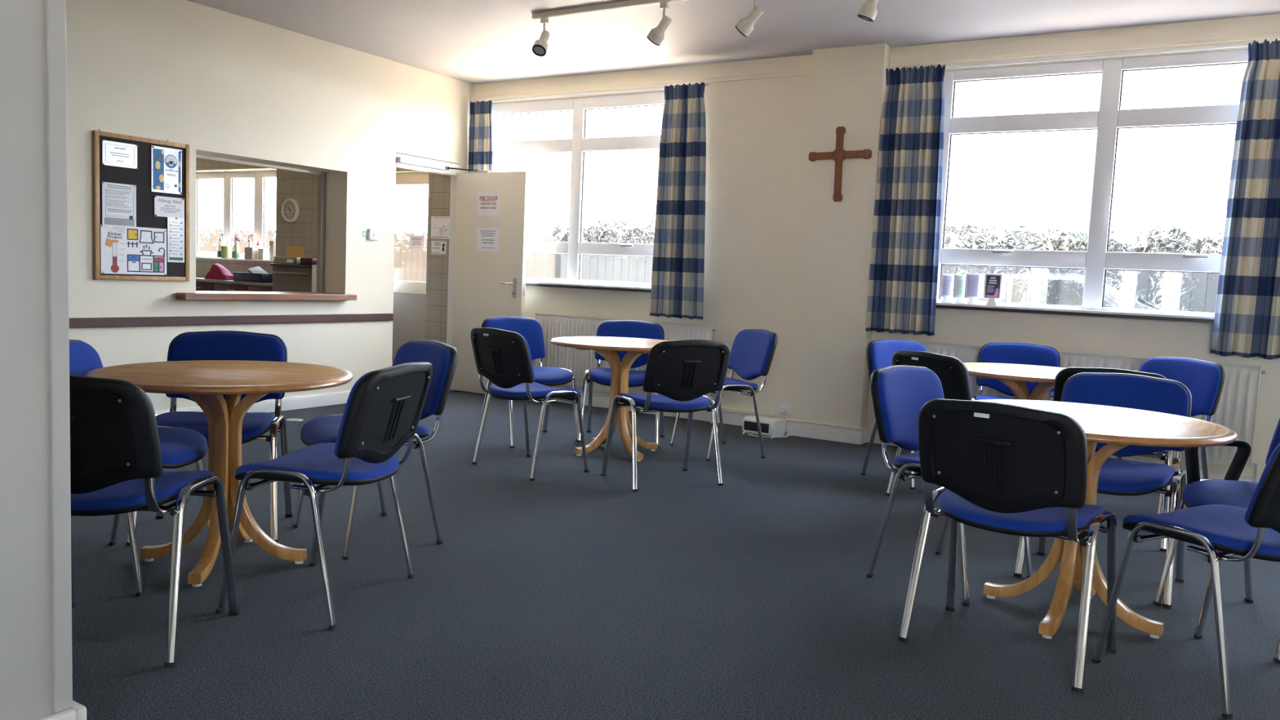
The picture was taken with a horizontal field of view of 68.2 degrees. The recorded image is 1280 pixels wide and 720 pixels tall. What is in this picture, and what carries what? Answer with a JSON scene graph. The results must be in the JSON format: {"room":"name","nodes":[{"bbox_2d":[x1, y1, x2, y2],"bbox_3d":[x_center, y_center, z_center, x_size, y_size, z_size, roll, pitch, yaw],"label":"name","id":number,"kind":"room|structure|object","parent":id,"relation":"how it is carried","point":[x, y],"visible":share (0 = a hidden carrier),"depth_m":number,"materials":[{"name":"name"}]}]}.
{"room":"community hall","nodes":[
{"label":"community hall","id":0,"kind":"room"},
{"bbox_2d":[0,0,70,719],"bbox_3d":[-2.386,-0.393,0.193,0.140,2.757,4.298,6,6,31],"label":"wall partition","id":1,"kind":"structure","parent":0,"point":[26,646],"depth_m":1.96,"materials":[{"name":"grey paint"}]},
{"bbox_2d":[45,0,72,712],"bbox_3d":[-1.258,-0.553,1.996,0.108,2.657,0.038,6,6,31],"label":"wall","id":2,"kind":"structure","parent":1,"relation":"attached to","point":[55,10],"depth_m":2.01,"materials":[{"name":"grey paint"}]},
{"bbox_2d":[37,700,86,719],"bbox_3d":[-2.427,0.930,0.314,0.168,0.100,4.322,6,6,31],"label":"baseboard","id":3,"kind":"structure","parent":1,"relation":"attached to","point":[78,711],"depth_m":2.09,"materials":[{"name":"white paint"}]},
{"bbox_2d":[66,0,472,410],"bbox_3d":[-4.135,-0.847,4.442,0.085,2.757,9.786,6,6,31],"label":"wall","id":4,"kind":"structure","parent":0,"point":[207,79],"depth_m":6.60,"materials":[{"name":"beige paint"}]},
{"bbox_2d":[93,128,190,281],"bbox_3d":[-3.139,-0.958,5.976,0.022,0.908,0.618,6,6,31],"label":"notice board","id":5,"kind":"object","parent":4,"relation":"attached to","point":[141,177],"visible":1,"depth_m":5.95,"materials":[{"name":"fabric"}]},
{"bbox_2d":[102,182,136,226],"bbox_3d":[-3.211,-0.957,5.833,0.010,0.262,0.212,6,6,31],"label":"notice","id":6,"kind":"object","parent":5,"relation":"attached to","point":[118,200],"visible":1,"depth_m":5.83,"materials":[{"name":"white paper"}]},
{"bbox_2d":[105,184,133,217],"bbox_3d":[-3.212,-0.981,5.834,0.001,0.189,0.174,6,6,31],"label":"print","id":7,"kind":"object","parent":6,"relation":"on","point":[119,198],"depth_m":5.83,"materials":[{"name":"grey paper"}]},
{"bbox_2d":[102,138,137,168],"bbox_3d":[-3.194,-1.264,5.810,0.010,0.155,0.218,6,6,31],"label":"notice","id":8,"kind":"object","parent":5,"relation":"attached to","point":[113,153],"visible":1,"depth_m":5.81,"materials":[{"name":"white paper"}]},
{"bbox_2d":[105,143,134,165],"bbox_3d":[-3.197,-1.263,5.812,0.001,0.112,0.181,6,6,31],"label":"print","id":9,"kind":"object","parent":8,"relation":"attached to","point":[116,154],"depth_m":5.81,"materials":[{"name":"grey paper"}]},
{"bbox_2d":[100,224,166,275],"bbox_3d":[-3.172,-0.687,5.938,0.010,0.298,0.424,6,6,31],"label":"poster","id":10,"kind":"object","parent":5,"relation":"attached to","point":[124,250],"visible":1,"depth_m":5.93,"materials":[{"name":"white paper"}]},
{"bbox_2d":[151,145,182,194],"bbox_3d":[-3.039,-1.219,6.076,0.010,0.288,0.206,6,6,31],"label":"poster","id":11,"kind":"object","parent":5,"relation":"attached to","point":[166,162],"visible":1,"depth_m":6.08,"materials":[{"name":"white paper"}]},
{"bbox_2d":[152,151,164,186],"bbox_3d":[-3.072,-1.211,6.028,0.001,0.233,0.082,6,6,31],"label":"print","id":12,"kind":"object","parent":11,"relation":"attached to","point":[157,156],"depth_m":6.03,"materials":[{"name":"blue paper"}]},
{"bbox_2d":[155,149,181,189],"bbox_3d":[-3.037,-1.219,6.085,0.001,0.257,0.172,6,6,31],"label":"print","id":13,"kind":"object","parent":11,"relation":"attached to","point":[168,162],"depth_m":6.09,"materials":[{"name":"blue"}]},
{"bbox_2d":[164,162,177,187],"bbox_3d":[-3.026,-1.209,6.105,0.002,0.193,0.088,6,6,31],"label":"print","id":14,"kind":"object","parent":11,"relation":"attached to","point":[171,168],"depth_m":6.11,"materials":[{"name":"white paper"}]},
{"bbox_2d":[154,195,184,218],"bbox_3d":[-3.040,-0.988,6.112,0.010,0.130,0.206,6,6,31],"label":"notice","id":15,"kind":"object","parent":5,"relation":"attached to","point":[164,206],"visible":1,"depth_m":6.11,"materials":[{"name":"white paper"}]},
{"bbox_2d":[167,217,184,262],"bbox_3d":[-3.025,-0.783,6.168,0.010,0.290,0.117,6,6,31],"label":"notice","id":16,"kind":"object","parent":5,"relation":"attached to","point":[175,226],"visible":1,"depth_m":6.17,"materials":[{"name":"white paper"}]},
{"bbox_2d":[168,219,182,260],"bbox_3d":[-3.029,-0.783,6.170,0.001,0.264,0.097,6,6,31],"label":"print","id":17,"kind":"object","parent":16,"relation":"on","point":[175,225],"depth_m":6.17,"materials":[{"name":"grey paper"}]},
{"bbox_2d":[69,313,393,328],"bbox_3d":[-4.358,-0.123,4.082,0.024,0.060,8.864,6,6,31],"label":"rail","id":18,"kind":"object","parent":4,"relation":"attached to","point":[75,322],"visible":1,"depth_m":6.48,"materials":[{"name":"brown wood"}]},
{"bbox_2d":[154,391,350,414],"bbox_3d":[-4.383,0.505,4.147,0.018,0.095,8.882,6,6,31],"label":"baseboard","id":19,"kind":"structure","parent":4,"relation":"attached to","point":[337,397],"depth_m":7.11,"materials":[{"name":"white paint"}]},
{"bbox_2d":[176,290,356,300],"bbox_3d":[-2.765,-0.469,6.894,0.400,0.046,1.448,6,6,31],"label":"shelf","id":20,"kind":"object","parent":4,"relation":"attached to","point":[198,295],"visible":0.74,"depth_m":6.72,"materials":[{"name":"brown wood"}]},
{"bbox_2d":[195,151,339,293],"bbox_3d":[-2.788,-1.003,6.939,0.205,1.087,1.478,6,6,31],"label":"lining","id":21,"kind":"object","parent":4,"relation":"attached to","point":[332,179],"visible":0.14,"depth_m":7.46,"materials":[{"name":"beige paint"}]},
{"bbox_2d":[195,153,321,174],"bbox_3d":[-2.841,-1.438,6.920,0.050,0.022,1.230,6,6,31],"label":"guide","id":22,"kind":"object","parent":21,"relation":"attached to","point":[199,156],"visible":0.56,"depth_m":6.93,"materials":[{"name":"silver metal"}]},
{"bbox_2d":[315,172,326,292],"bbox_3d":[-2.532,-1.011,7.505,0.050,0.947,0.043,6,6,31],"label":"guide","id":23,"kind":"object","parent":21,"relation":"attached to","point":[321,231],"visible":0.99,"depth_m":7.49,"materials":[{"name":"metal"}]},
{"bbox_2d":[395,153,460,390],"bbox_3d":[-1.881,-0.716,8.208,0.089,2.028,0.773,6,6,31],"label":"door frame","id":24,"kind":"structure","parent":4,"relation":"attached to","point":[452,173],"depth_m":8.46,"materials":[{"name":"white paint"}]},
{"bbox_2d":[397,156,478,171],"bbox_3d":[-1.758,-1.665,8.084,0.764,0.044,0.196,-2,7,-42],"label":"door closer","id":25,"kind":"object","parent":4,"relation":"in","point":[402,160],"depth_m":8.01,"materials":[{"name":"silver metal"}]},
{"bbox_2d":[451,170,528,394],"bbox_3d":[-1.345,-0.670,8.263,0.789,1.950,0.101,6,6,31],"label":"door","id":26,"kind":"structure","parent":4,"relation":"in","point":[487,284],"depth_m":8.28,"materials":[{"name":"beige paint"}]},
{"bbox_2d":[476,227,499,252],"bbox_3d":[-1.325,-1.047,8.234,0.256,0.205,0.002,6,6,31],"label":"notice","id":27,"kind":"object","parent":26,"relation":"attached to","point":[487,238],"visible":1,"depth_m":8.23,"materials":[{"name":"white paper"}]},
{"bbox_2d":[476,192,500,216],"bbox_3d":[-1.317,-1.353,8.210,0.262,0.205,0.002,6,6,31],"label":"notice","id":28,"kind":"object","parent":26,"relation":"attached to","point":[488,204],"visible":1,"depth_m":8.21,"materials":[{"name":"white paper"}]},
{"bbox_2d":[71,390,1279,719],"bbox_3d":[-2.107,0.786,3.341,14.500,0.120,10.236,6,6,31],"label":"floor","id":29,"kind":"structure","parent":0,"point":[568,593],"depth_m":3.20,"materials":[{"name":"carpet"}]},
{"bbox_2d":[69,339,210,596],"bbox_3d":[-1.845,0.339,3.318,0.548,0.800,0.548,3,5,1],"label":"chair","id":30,"kind":"object","parent":29,"relation":"on","point":[180,446],"visible":0.14,"depth_m":3.38,"materials":[{"name":"blue fabric"}]},
{"bbox_2d":[69,374,239,666],"bbox_3d":[-1.514,0.409,2.690,0.548,0.800,0.548,3,5,1],"label":"chair","id":31,"kind":"object","parent":29,"relation":"on","point":[116,464],"visible":0.62,"depth_m":2.49,"materials":[{"name":"black plastic"}]},
{"bbox_2d":[126,330,293,545],"bbox_3d":[-1.728,0.296,3.864,0.548,0.800,0.548,1,5,-12],"label":"chair","id":32,"kind":"object","parent":29,"relation":"on","point":[211,344],"visible":0.54,"depth_m":3.99,"materials":[{"name":"blue fabric"}]},
{"bbox_2d":[84,360,353,586],"bbox_3d":[-1.509,0.391,3.436,0.908,0.701,0.908,2,5,-5],"label":"round table","id":33,"kind":"object","parent":29,"relation":"on","point":[205,382],"visible":0.91,"depth_m":3.39,"materials":[{"name":"brown wood"}]},
{"bbox_2d":[195,277,272,291],"bbox_3d":[-4.603,-0.436,10.219,2.750,0.876,0.441,6,6,31],"label":"countertop","id":34,"kind":"structure","parent":29,"relation":"on","point":[202,284],"depth_m":9.73,"materials":[{"name":"laminate"}]},
{"bbox_2d":[204,263,233,280],"bbox_3d":[-4.428,-0.933,9.977,0.355,0.170,0.140,6,6,31],"label":"cloth bag","id":35,"kind":"object","parent":34,"relation":"on","point":[217,272],"visible":0.94,"depth_m":9.93,"materials":[{"name":"pink fabric"}]},
{"bbox_2d":[232,271,272,283],"bbox_3d":[-3.925,-0.844,9.674,0.460,0.092,0.225,6,6,31],"label":"plastic basket","id":36,"kind":"object","parent":34,"relation":"on","point":[237,276],"visible":0.79,"depth_m":9.55,"materials":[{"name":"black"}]},
{"bbox_2d":[270,262,311,292],"bbox_3d":[-3.208,-0.392,9.274,0.590,1.078,0.573,6,6,31],"label":"dishwasher","id":37,"kind":"object","parent":29,"relation":"on","point":[289,277],"visible":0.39,"depth_m":9.02,"materials":[{"name":"metal"}]},
{"bbox_2d":[215,361,432,630],"bbox_3d":[-1.015,0.392,3.132,0.548,0.800,0.548,4,5,13],"label":"chair","id":38,"kind":"object","parent":29,"relation":"on","point":[384,408],"visible":1,"depth_m":2.96,"materials":[{"name":"black plastic"}]},
{"bbox_2d":[292,340,457,559],"bbox_3d":[-1.080,0.323,3.875,0.548,0.800,0.548,-2,7,-40],"label":"chair","id":39,"kind":"object","parent":29,"relation":"on","point":[442,357],"visible":0.55,"depth_m":3.80,"materials":[{"name":"blue fabric"}]},
{"bbox_2d":[477,316,578,448],"bbox_3d":[-0.741,0.127,6.255,0.548,0.800,0.548,-2,7,-40],"label":"chair","id":40,"kind":"object","parent":29,"relation":"on","point":[531,329],"visible":0.45,"depth_m":6.31,"materials":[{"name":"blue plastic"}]},
{"bbox_2d":[470,327,588,480],"bbox_3d":[-0.632,0.217,5.295,0.548,0.800,0.548,7,7,44],"label":"chair","id":41,"kind":"object","parent":29,"relation":"on","point":[503,357],"visible":1,"depth_m":5.12,"materials":[{"name":"black plastic"}]},
{"bbox_2d":[550,336,667,462],"bbox_3d":[-0.131,0.234,5.887,0.880,0.701,0.880,-1,6,-31],"label":"round table","id":42,"kind":"object","parent":29,"relation":"on","point":[607,347],"visible":0.77,"depth_m":5.83,"materials":[{"name":"brown wood"}]},
{"bbox_2d":[577,320,664,446],"bbox_3d":[-0.103,0.140,6.424,0.548,0.800,0.548,3,5,6],"label":"chair","id":43,"kind":"object","parent":29,"relation":"on","point":[619,328],"visible":0.47,"depth_m":6.56,"materials":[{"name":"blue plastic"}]},
{"bbox_2d":[600,339,729,491],"bbox_3d":[0.152,0.268,5.111,0.548,0.800,0.548,0,6,-27],"label":"chair","id":44,"kind":"object","parent":29,"relation":"on","point":[682,371],"visible":1,"depth_m":4.92,"materials":[{"name":"black plastic"}]},
{"bbox_2d":[670,328,777,461],"bbox_3d":[0.546,0.198,6.102,0.548,0.800,0.548,0,6,-24],"label":"chair","id":45,"kind":"object","parent":29,"relation":"on","point":[752,353],"visible":0.67,"depth_m":6.06,"materials":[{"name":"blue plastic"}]},
{"bbox_2d":[742,414,792,438],"bbox_3d":[0.950,0.482,6.916,0.324,0.122,0.372,6,6,35],"label":"heater","id":46,"kind":"object","parent":29,"relation":"on","point":[770,426],"visible":0.9,"depth_m":6.83,"materials":[{"name":"white plastic"}]},
{"bbox_2d":[743,420,768,433],"bbox_3d":[0.841,0.484,6.836,0.200,0.066,0.012,6,6,35],"label":"grille","id":47,"kind":"object","parent":46,"relation":"attached to","point":[750,426],"depth_m":6.84,"materials":[{"name":"grey"}]},
{"bbox_2d":[791,43,890,431],"bbox_3d":[1.417,-0.805,6.728,0.520,2.757,0.133,6,6,31],"label":"wall pier","id":48,"kind":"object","parent":29,"relation":"on","point":[831,375],"visible":0.79,"depth_m":6.66,"materials":[{"name":"beige paint"}]},
{"bbox_2d":[786,421,867,444],"bbox_3d":[1.349,0.521,6.830,0.556,0.095,0.133,6,6,31],"label":"baseboard","id":49,"kind":"object","parent":48,"relation":"attached to","point":[811,431],"visible":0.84,"depth_m":6.76,"materials":[{"name":"white paint"}]},
{"bbox_2d":[808,126,871,201],"bbox_3d":[1.394,-1.371,6.616,0.452,0.517,0.022,4,5,31],"label":"wooden cross","id":50,"kind":"object","parent":48,"relation":"attached to","point":[839,154],"visible":1,"depth_m":6.61,"materials":[{"name":"brown wood"}]},
{"bbox_2d":[861,338,927,489],"bbox_3d":[1.639,0.296,5.535,0.548,0.800,0.548,0,6,-30],"label":"chair","id":51,"kind":"object","parent":29,"relation":"on","point":[880,353],"visible":0.12,"depth_m":5.59,"materials":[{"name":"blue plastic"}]},
{"bbox_2d":[885,350,971,496],"bbox_3d":[1.616,0.353,4.883,0.548,0.800,0.548,0,6,-31],"label":"chair","id":52,"kind":"object","parent":29,"relation":"on","point":[953,374],"visible":0.16,"depth_m":4.64,"materials":[{"name":"black plastic"}]},
{"bbox_2d":[866,364,1033,606],"bbox_3d":[1.198,0.444,3.657,0.548,0.800,0.548,-2,7,-43],"label":"chair","id":53,"kind":"object","parent":29,"relation":"on","point":[899,393],"visible":0.48,"depth_m":3.65,"materials":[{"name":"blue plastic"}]},
{"bbox_2d":[897,398,1116,693],"bbox_3d":[1.149,0.508,2.912,0.548,0.800,0.548,7,7,39],"label":"chair","id":54,"kind":"object","parent":29,"relation":"on","point":[1000,468],"visible":1,"depth_m":2.73,"materials":[{"name":"black plastic"}]},
{"bbox_2d":[963,362,1065,400],"bbox_3d":[2.072,0.405,5.070,0.880,0.701,0.880,2,5,-9],"label":"round table","id":55,"kind":"object","parent":29,"relation":"on","point":[1014,376],"visible":0.3,"depth_m":4.98,"materials":[{"name":"brown wood"}]},
{"bbox_2d":[971,342,1060,400],"bbox_3d":[2.276,0.306,5.739,0.548,0.800,0.548,5,5,22],"label":"chair","id":56,"kind":"object","parent":29,"relation":"on","point":[1025,353],"visible":0.31,"depth_m":5.89,"materials":[{"name":"blue fabric"}]},
{"bbox_2d":[1013,372,1191,608],"bbox_3d":[1.850,0.467,3.724,0.548,0.800,0.548,6,6,35],"label":"chair","id":57,"kind":"object","parent":29,"relation":"on","point":[1117,477],"visible":0.59,"depth_m":3.74,"materials":[{"name":"blue fabric"}]},
{"bbox_2d":[972,399,1237,639],"bbox_3d":[1.503,0.541,3.250,0.880,0.701,0.880,6,6,38],"label":"round table","id":58,"kind":"object","parent":29,"relation":"on","point":[1120,428],"visible":0.57,"depth_m":3.18,"materials":[{"name":"brown wood"}]},
{"bbox_2d":[1053,367,1172,551],"bbox_3d":[2.189,0.420,4.411,0.548,0.800,0.548,5,6,29],"label":"chair","id":59,"kind":"object","parent":29,"relation":"on","point":[1064,375],"visible":0.11,"depth_m":4.21,"materials":[{"name":"black plastic"}]},
{"bbox_2d":[1117,356,1225,514],"bbox_3d":[2.729,0.387,5.059,0.548,0.800,0.548,0,6,-26],"label":"chair","id":60,"kind":"object","parent":29,"relation":"on","point":[1205,380],"visible":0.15,"depth_m":4.99,"materials":[{"name":"blue fabric"}]},
{"bbox_2d":[1091,443,1279,719],"bbox_3d":[1.747,0.547,2.764,0.548,0.800,0.548,0,6,-28],"label":"chair","id":61,"kind":"object","parent":29,"relation":"on","point":[1225,532],"visible":1,"depth_m":2.63,"materials":[{"name":"blue fabric"}]},
{"bbox_2d":[1152,417,1279,663],"bbox_3d":[2.183,0.527,3.206,0.548,0.800,0.566,1,5,-12],"label":"chair","id":62,"kind":"object","parent":29,"relation":"on","point":[1228,491],"visible":0.56,"depth_m":3.40,"materials":[{"name":"blue fabric"}]},
{"bbox_2d":[186,0,1279,84],"bbox_3d":[0.052,-1.894,1.864,9.740,0.150,10.236,6,6,31],"label":"ceiling","id":63,"kind":"structure","parent":0,"point":[473,42],"depth_m":6.21,"materials":[{"name":"paint"}]},
{"bbox_2d":[532,0,688,19],"bbox_3d":[0.571,-2.084,5.324,2.940,0.036,0.036,6,6,31],"label":"ceiling track","id":64,"kind":"object","parent":63,"relation":"attached to","point":[632,3],"visible":1,"depth_m":5.80,"materials":[{"name":"white metal"}]},
{"bbox_2d":[532,17,550,56],"bbox_3d":[-0.620,-2.060,6.018,0.096,0.248,0.148,6,6,31],"label":"spotlight","id":65,"kind":"object","parent":64,"relation":"attached to","point":[540,48],"visible":1,"depth_m":6.01,"materials":[{"name":"white metal"}]},
{"bbox_2d":[647,1,671,45],"bbox_3d":[0.120,-1.993,5.614,0.158,0.245,0.096,6,6,31],"label":"spotlight","id":66,"kind":"object","parent":64,"relation":"attached to","point":[656,35],"visible":1,"depth_m":5.58,"materials":[{"name":"white metal"}]},
{"bbox_2d":[735,0,764,37],"bbox_3d":[0.619,-1.943,5.308,0.164,0.248,0.094,6,6,31],"label":"spotlight","id":67,"kind":"object","parent":64,"relation":"attached to","point":[744,26],"visible":1,"depth_m":5.28,"materials":[{"name":"white metal"}]},
{"bbox_2d":[857,0,878,22],"bbox_3d":[1.206,-1.892,4.952,0.124,0.233,0.093,6,6,31],"label":"spotlight","id":68,"kind":"object","parent":64,"relation":"attached to","point":[868,11],"visible":1,"depth_m":4.93,"materials":[{"name":"white metal"}]},
{"bbox_2d":[195,13,1279,477],"bbox_3d":[0.501,-0.914,7.502,14.200,2.757,0.250,6,6,31],"label":"wall","id":69,"kind":"structure","parent":0,"point":[757,130],"depth_m":7.07,"materials":[{"name":"beige paint"}]},
{"bbox_2d":[195,170,276,260],"bbox_3d":[-4.464,-1.612,10.579,1.742,0.975,0.050,6,6,31],"label":"window","id":70,"kind":"structure","parent":69,"relation":"in","point":[260,206],"depth_m":10.62,"materials":[{"name":"white plastic"}]},
{"bbox_2d":[281,198,299,222],"bbox_3d":[-3.630,-1.552,9.801,0.250,0.250,0.040,6,6,31],"label":"wall clock","id":71,"kind":"object","parent":69,"relation":"attached to","point":[290,207],"visible":1,"depth_m":9.79,"materials":[{"name":"white plastic"}]},
{"bbox_2d":[391,172,428,365],"bbox_3d":[-2.333,-0.817,9.226,0.905,1.990,0.045,6,6,31],"label":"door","id":72,"kind":"structure","parent":69,"relation":"in","point":[409,296],"depth_m":9.16,"materials":[{"name":"beige paint"}]},
{"bbox_2d":[431,216,449,239],"bbox_3d":[-1.851,-1.228,8.762,0.235,0.205,0.002,6,6,31],"label":"notice","id":73,"kind":"object","parent":69,"relation":"attached to","point":[440,225],"visible":0.99,"depth_m":8.76,"materials":[{"name":"white paper"}]},
{"bbox_2d":[433,220,448,237],"bbox_3d":[-1.851,-1.227,8.762,0.194,0.184,0.001,6,6,31],"label":"print","id":74,"kind":"object","parent":73,"relation":"attached to","point":[440,227],"depth_m":8.76,"materials":[{"name":"grey paper"}]},
{"bbox_2d":[491,91,664,287],"bbox_3d":[-0.495,-1.410,7.965,2.260,1.575,0.104,6,6,31],"label":"window","id":75,"kind":"structure","parent":69,"relation":"in","point":[580,144],"depth_m":7.96,"materials":[{"name":"white plastic"}]},
{"bbox_2d":[524,281,651,292],"bbox_3d":[-0.562,-0.625,7.980,2.320,0.036,0.090,6,6,31],"label":"window sill","id":76,"kind":"structure","parent":69,"relation":"attached to","point":[527,283],"depth_m":7.84,"materials":[{"name":"white paint"}]},
{"bbox_2d":[470,83,709,103],"bbox_3d":[-0.494,-2.207,7.851,2.395,0.020,0.012,6,6,31],"label":"track","id":77,"kind":"object","parent":69,"relation":"attached to","point":[707,84],"visible":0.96,"depth_m":7.85,"materials":[{"name":"white plastic"}]},
{"bbox_2d":[467,100,492,173],"bbox_3d":[-1.423,-1.397,8.414,0.343,1.794,0.073,6,6,31],"label":"curtain","id":78,"kind":"object","parent":77,"relation":"hanging from","point":[480,133],"visible":0.33,"depth_m":8.36,"materials":[{"name":"fabric"}]},
{"bbox_2d":[649,81,706,319],"bbox_3d":[0.317,-1.219,7.285,0.461,1.794,0.108,6,6,31],"label":"curtain","id":79,"kind":"object","parent":77,"relation":"hanging from","point":[678,250],"visible":1,"depth_m":7.28,"materials":[{"name":"fabric"}]},
{"bbox_2d":[533,312,715,422],"bbox_3d":[-0.157,0.041,7.756,1.742,0.754,0.090,6,6,31],"label":"radiator","id":80,"kind":"object","parent":69,"relation":"attached to","point":[553,326],"visible":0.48,"depth_m":7.91,"materials":[{"name":"white metal"}]},
{"bbox_2d":[534,312,713,326],"bbox_3d":[-0.168,-0.331,7.715,1.703,0.008,0.040,6,6,31],"label":"grille","id":81,"kind":"object","parent":80,"relation":"attached to","point":[572,317],"depth_m":7.84,"materials":[{"name":"white metal"}]},
{"bbox_2d":[471,71,811,100],"bbox_3d":[-0.116,-2.207,7.639,3.268,0.028,0.018,6,6,31],"label":"ledge","id":82,"kind":"object","parent":69,"relation":"attached to","point":[802,73],"visible":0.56,"depth_m":7.52,"materials":[{"name":"beige paint"}]},
{"bbox_2d":[552,386,776,417],"bbox_3d":[0.057,0.324,7.685,2.260,0.028,0.028,6,6,31],"label":"pipe boxing","id":83,"kind":"object","parent":69,"relation":"attached to","point":[597,393],"visible":0.45,"depth_m":7.26,"materials":[{"name":"beige paint"}]},
{"bbox_2d":[541,393,1260,484],"bbox_3d":[2.414,0.617,6.278,9.420,0.095,0.018,6,6,31],"label":"baseboard","id":84,"kind":"structure","parent":69,"relation":"attached to","point":[730,418],"depth_m":7.32,"materials":[{"name":"white paint"}]},
{"bbox_2d":[935,302,1214,323],"bbox_3d":[2.892,-0.288,5.903,2.270,0.036,0.090,6,6,31],"label":"window sill","id":85,"kind":"structure","parent":69,"relation":"attached to","point":[943,305],"depth_m":5.93,"materials":[{"name":"white paint"}]},
{"bbox_2d":[939,273,954,302],"bbox_3d":[2.073,-0.483,6.385,0.085,0.195,0.056,2,5,-4],"label":"stand","id":86,"kind":"object","parent":85,"relation":"on","point":[947,280],"visible":0.99,"depth_m":6.37,"materials":[{"name":"white plastic"}]},
{"bbox_2d":[952,274,965,303],"bbox_3d":[2.146,-0.476,6.341,0.085,0.195,0.056,2,5,-4],"label":"stand","id":87,"kind":"object","parent":85,"relation":"on","point":[959,281],"visible":0.99,"depth_m":6.33,"materials":[{"name":"white plastic"}]},
{"bbox_2d":[964,273,980,304],"bbox_3d":[2.215,-0.474,6.300,0.092,0.205,0.056,3,5,2],"label":"stand","id":88,"kind":"object","parent":85,"relation":"on","point":[971,285],"visible":1,"depth_m":6.29,"materials":[{"name":"white plastic"}]},
{"bbox_2d":[983,273,1002,305],"bbox_3d":[2.326,-0.465,6.232,0.108,0.208,0.056,5,6,24],"label":"stand","id":89,"kind":"object","parent":85,"relation":"on","point":[993,282],"visible":1,"depth_m":6.22,"materials":[{"name":"white plastic"}]},
{"bbox_2d":[885,338,1265,482],"bbox_3d":[2.665,0.318,6.060,2.229,0.751,0.090,6,6,31],"label":"radiator","id":90,"kind":"object","parent":69,"relation":"attached to","point":[1237,407],"visible":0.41,"depth_m":5.56,"materials":[{"name":"white metal"}]},
{"bbox_2d":[885,338,1261,367],"bbox_3d":[2.654,-0.052,6.019,2.190,0.008,0.040,6,6,31],"label":"grille","id":91,"kind":"object","parent":90,"relation":"attached to","point":[926,344],"depth_m":5.93,"materials":[{"name":"white metal"}]},
{"bbox_2d":[893,40,1274,71],"bbox_3d":[2.899,-1.875,5.811,2.730,0.020,0.012,6,6,31],"label":"track","id":92,"kind":"object","parent":69,"relation":"attached to","point":[1242,45],"visible":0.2,"depth_m":5.83,"materials":[{"name":"white plastic"}]},
{"bbox_2d":[865,64,945,335],"bbox_3d":[1.821,-1.073,6.390,0.454,1.795,0.104,6,6,31],"label":"curtain","id":93,"kind":"object","parent":92,"relation":"hanging from","point":[904,258],"visible":1,"depth_m":6.38,"materials":[{"name":"fabric"}]},
{"bbox_2d":[1210,38,1279,359],"bbox_3d":[3.656,-0.894,5.285,0.654,1.795,0.119,6,6,31],"label":"curtain","id":94,"kind":"object","parent":92,"relation":"hanging from","point":[1246,320],"visible":1,"depth_m":5.37,"materials":[{"name":"fabric"}]},
{"bbox_2d":[888,32,1279,67],"bbox_3d":[4.095,-1.804,5.107,5.552,0.028,0.018,6,6,31],"label":"ledge","id":95,"kind":"object","parent":69,"relation":"attached to","point":[1276,35],"visible":1,"depth_m":5.87,"materials":[{"name":"beige paint"}]},
{"bbox_2d":[936,48,1248,316],"bbox_3d":[2.960,-1.073,5.888,2.210,1.575,0.104,6,6,31],"label":"window","id":96,"kind":"structure","parent":69,"relation":"in","point":[1109,117],"depth_m":5.92,"materials":[{"name":"white plastic"}]},
{"label":"outside","id":97,"kind":"structure","parent":0,"visible":0},
{"bbox_3d":[33.063,1.092,19.141,43.000,0.175,53.164,6,6,31],"label":"ground","id":98,"kind":"structure","parent":97,"visible":0},
{"bbox_2d":[560,253,1219,312],"bbox_3d":[8.561,-0.035,9.133,22.997,1.530,0.070,6,6,31],"label":"fence","id":99,"kind":"object","parent":98,"relation":"on","point":[600,268],"visible":0.02,"depth_m":11.24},
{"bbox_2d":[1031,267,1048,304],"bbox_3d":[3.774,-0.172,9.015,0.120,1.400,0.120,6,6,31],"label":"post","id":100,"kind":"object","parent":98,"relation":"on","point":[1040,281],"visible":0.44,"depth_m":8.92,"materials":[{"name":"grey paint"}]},
{"bbox_2d":[940,272,1160,310],"bbox_3d":[3.999,-0.265,10.314,4.026,1.376,1.620,6,6,31],"label":"parked car","id":101,"kind":"object","parent":98,"relation":"on","point":[1063,289],"visible":0.02,"depth_m":9.33,"materials":[{"name":"silver metal"}]},
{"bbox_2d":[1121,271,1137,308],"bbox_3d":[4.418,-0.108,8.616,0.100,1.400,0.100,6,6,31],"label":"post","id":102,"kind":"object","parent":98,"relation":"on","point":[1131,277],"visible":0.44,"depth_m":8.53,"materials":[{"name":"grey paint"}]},
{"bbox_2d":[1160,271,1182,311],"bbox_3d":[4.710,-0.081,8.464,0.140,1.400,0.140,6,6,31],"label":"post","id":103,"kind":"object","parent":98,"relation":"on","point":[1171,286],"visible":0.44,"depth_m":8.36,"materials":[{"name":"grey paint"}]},
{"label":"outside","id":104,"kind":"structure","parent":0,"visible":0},
{"bbox_3d":[-11.944,-3.304,46.201,51.600,0.175,53.164,6,6,31],"label":"ground","id":105,"kind":"structure","parent":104,"visible":0},
{"bbox_2d":[199,227,556,281],"bbox_3d":[-10.320,-2.005,20.477,21.009,1.780,0.070,6,6,31],"label":"fence","id":106,"kind":"object","parent":105,"relation":"on","point":[410,264],"visible":0.07,"depth_m":16.65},
{"bbox_2d":[548,216,1223,312],"bbox_3d":[5.233,-0.728,11.882,15.654,2.128,0.897,6,6,31],"label":"hedge","id":107,"kind":"object","parent":105,"relation":"on","point":[1179,241],"visible":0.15,"depth_m":11.91,"materials":[{"name":"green plant"}]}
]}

